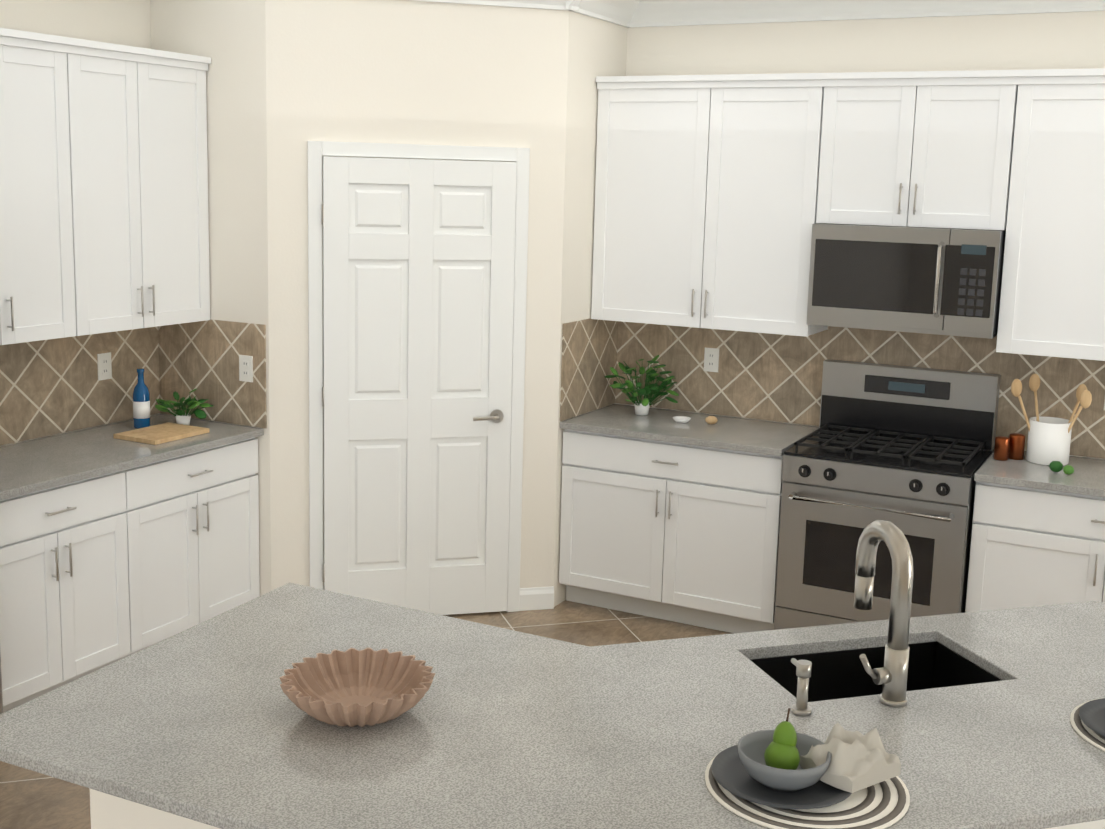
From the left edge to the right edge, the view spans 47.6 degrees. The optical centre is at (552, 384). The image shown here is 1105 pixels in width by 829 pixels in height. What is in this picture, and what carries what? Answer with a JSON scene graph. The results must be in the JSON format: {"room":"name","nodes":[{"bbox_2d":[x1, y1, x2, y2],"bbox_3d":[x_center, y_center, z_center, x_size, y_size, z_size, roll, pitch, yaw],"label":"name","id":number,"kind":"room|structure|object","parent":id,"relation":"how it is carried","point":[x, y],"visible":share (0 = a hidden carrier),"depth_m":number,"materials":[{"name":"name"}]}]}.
{"room":"kitchen","nodes":[
{"label":"kitchen","id":0,"kind":"room"},
{"bbox_2d":[0,0,159,446],"bbox_3d":[-2.506,-0.249,4.774,0.200,2.930,2.500,6,10,27],"label":"wall","id":1,"kind":"structure","parent":0,"point":[124,22],"depth_m":5.31,"materials":[{"name":"white paint"}]},
{"bbox_2d":[97,352,111,380],"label":"outlet","id":2,"kind":"object","parent":1,"relation":"attached to","point":[104,359],"depth_m":5.56,"materials":[{"name":"white plastic"}]},
{"bbox_2d":[0,28,210,344],"bbox_3d":[-2.242,-0.715,4.565,0.359,1.158,2.490,6,10,27],"label":"upper cabinet","id":3,"kind":"object","parent":1,"relation":"attached to","point":[104,223],"visible":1,"depth_m":5.05,"materials":[{"name":"white wood"}]},
{"bbox_2d":[0,600,733,828],"bbox_3d":[-0.722,1.978,0.797,17.000,0.100,13.500,6,10,27],"label":"floor","id":4,"kind":"structure","parent":0,"point":[29,799],"depth_m":5.72,"materials":[{"name":"tile"}]},
{"bbox_2d":[0,655,2,713],"bbox_3d":[-2.409,0.420,4.003,0.760,1.862,0.951,6,10,27],"label":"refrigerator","id":5,"kind":"object","parent":4,"relation":"on","point":[1,705],"depth_m":4.38,"materials":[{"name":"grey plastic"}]},
{"bbox_2d":[0,414,263,712],"bbox_3d":[-1.920,0.718,5.191,0.619,0.920,1.470,6,10,27],"label":"base cabinet","id":6,"kind":"object","parent":4,"relation":"on","point":[112,549],"visible":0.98,"depth_m":5.00,"materials":[{"name":"white wood"}]},
{"bbox_2d":[113,368,213,444],"bbox_3d":[-1.698,0.075,5.491,0.357,0.262,0.482,6,10,27],"label":"decor","id":7,"kind":"object","parent":6,"relation":"on","point":[147,433],"visible":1,"depth_m":5.53,"materials":[{"name":"brown wood"}]},
{"bbox_2d":[0,520,1104,828],"bbox_3d":[0.492,0.952,2.900,2.817,1.318,2.172,6,10,27],"label":"kitchen island","id":8,"kind":"object","parent":4,"relation":"on","point":[208,724],"visible":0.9,"depth_m":2.67,"materials":[{"name":"grey stone"}]},
{"bbox_2d":[280,647,434,726],"bbox_3d":[-0.414,0.658,2.668,0.326,0.080,0.329,6,10,27],"label":"bowl","id":9,"kind":"object","parent":8,"relation":"on","point":[351,687],"visible":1,"depth_m":2.72,"materials":[{"name":"beige"}]},
{"bbox_2d":[705,708,909,828],"bbox_3d":[0.486,0.696,2.383,0.384,0.143,0.384,6,10,27],"label":"place setting","id":10,"kind":"object","parent":8,"relation":"on","point":[783,775],"visible":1,"depth_m":2.34,"materials":[{"name":"beige ceramic"}]},
{"bbox_2d":[1070,698,1104,751],"bbox_3d":[1.308,0.675,2.649,0.384,0.143,0.384,6,10,27],"label":"place setting","id":11,"kind":"object","parent":8,"relation":"on","point":[1087,719],"visible":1,"depth_m":2.69,"materials":[{"name":"beige ceramic"}]},
{"bbox_2d":[559,404,1104,632],"bbox_3d":[1.476,0.738,5.630,2.962,0.920,0.619,6,10,27],"label":"base cabinet","id":12,"kind":"object","parent":4,"relation":"on","point":[665,515],"visible":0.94,"depth_m":5.71,"materials":[{"name":"white wood"}]},
{"bbox_2d":[604,355,717,423],"bbox_3d":[0.541,0.013,6.138,0.605,0.295,0.365,6,10,27],"label":"potted plant","id":13,"kind":"object","parent":12,"relation":"on","point":[649,390],"visible":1,"depth_m":6.15,"materials":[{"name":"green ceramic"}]},
{"bbox_2d":[993,433,1073,474],"bbox_3d":[2.031,0.287,5.275,0.337,0.108,0.265,6,10,27],"label":"copper canisters","id":14,"kind":"object","parent":12,"relation":"on","point":[1012,446],"visible":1,"depth_m":5.36,"materials":[{"name":"brown metal"}]},
{"bbox_2d":[1011,374,1091,465],"bbox_3d":[2.118,0.150,5.334,0.321,0.364,0.172,6,10,27],"label":"utensil crock","id":15,"kind":"object","parent":12,"relation":"on","point":[1049,441],"visible":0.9,"depth_m":5.29,"materials":[{"name":"white ceramic"}]},
{"bbox_2d":[774,359,1000,629],"bbox_3d":[1.475,0.581,5.561,0.784,1.250,0.699,6,10,27],"label":"range","id":16,"kind":"object","parent":4,"relation":"on","point":[907,451],"visible":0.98,"depth_m":5.42,"materials":[{"name":"silver metal"}]},
{"bbox_2d":[150,0,627,606],"bbox_3d":[-0.793,-0.443,6.259,1.850,2.930,1.740,6,10,27],"label":"wall","id":17,"kind":"structure","parent":0,"point":[286,80],"depth_m":5.58,"materials":[{"name":"white paint"}]},
{"bbox_2d":[239,355,252,381],"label":"outlet","id":18,"kind":"object","parent":17,"relation":"attached to","point":[245,362],"depth_m":5.61,"materials":[{"name":"white plastic"}]},
{"bbox_2d":[321,156,516,614],"bbox_3d":[-0.613,0.046,5.736,0.660,2.118,0.610,6,10,27],"label":"pantry door","id":19,"kind":"structure","parent":17,"relation":"in","point":[418,277],"depth_m":5.71,"materials":[{"name":"white wood"}]},
{"bbox_2d":[308,141,553,611],"bbox_3d":[-0.614,0.017,5.745,0.999,2.195,0.910,6,10,27],"label":"door frame","id":20,"kind":"structure","parent":17,"relation":"attached to","point":[527,599],"depth_m":5.69,"materials":[{"name":"white wood"}]},
{"bbox_2d":[409,0,1104,27],"bbox_3d":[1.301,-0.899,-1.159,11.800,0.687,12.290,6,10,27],"label":"crown molding","id":21,"kind":"structure","parent":17,"relation":"attached to","point":[640,13],"depth_m":5.72,"materials":[{"name":"white paint"}]},
{"bbox_2d":[615,11,1104,459],"bbox_3d":[4.968,0.049,4.167,10.350,2.930,0.200,6,10,27],"label":"wall","id":22,"kind":"structure","parent":0,"point":[1061,40],"depth_m":5.67,"materials":[{"name":"white paint"}]},
{"bbox_2d":[0,318,1104,458],"bbox_3d":[0.229,0.086,4.841,4.646,0.547,3.013,6,10,27],"label":"backsplash","id":23,"kind":"structure","parent":22,"relation":"attached to","point":[49,387],"depth_m":5.74,"materials":[{"name":"tile"}]},
{"bbox_2d":[704,347,718,371],"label":"outlet","id":24,"kind":"object","parent":22,"relation":"attached to","point":[711,359],"depth_m":6.22,"materials":[{"name":"white plastic"}]},
{"bbox_2d":[591,68,1104,360],"bbox_3d":[1.582,-0.767,5.512,2.960,1.158,0.359,6,10,27],"label":"upper cabinet","id":25,"kind":"object","parent":22,"relation":"attached to","point":[717,197],"visible":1,"depth_m":5.50,"materials":[{"name":"white wood"}]},
{"bbox_2d":[806,223,1005,338],"bbox_3d":[1.565,-0.469,5.511,0.790,0.445,0.436,6,10,27],"label":"microwave","id":26,"kind":"object","parent":25,"relation":"attached to","point":[938,281],"visible":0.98,"depth_m":5.35,"materials":[{"name":"grey metal"}]}
]}

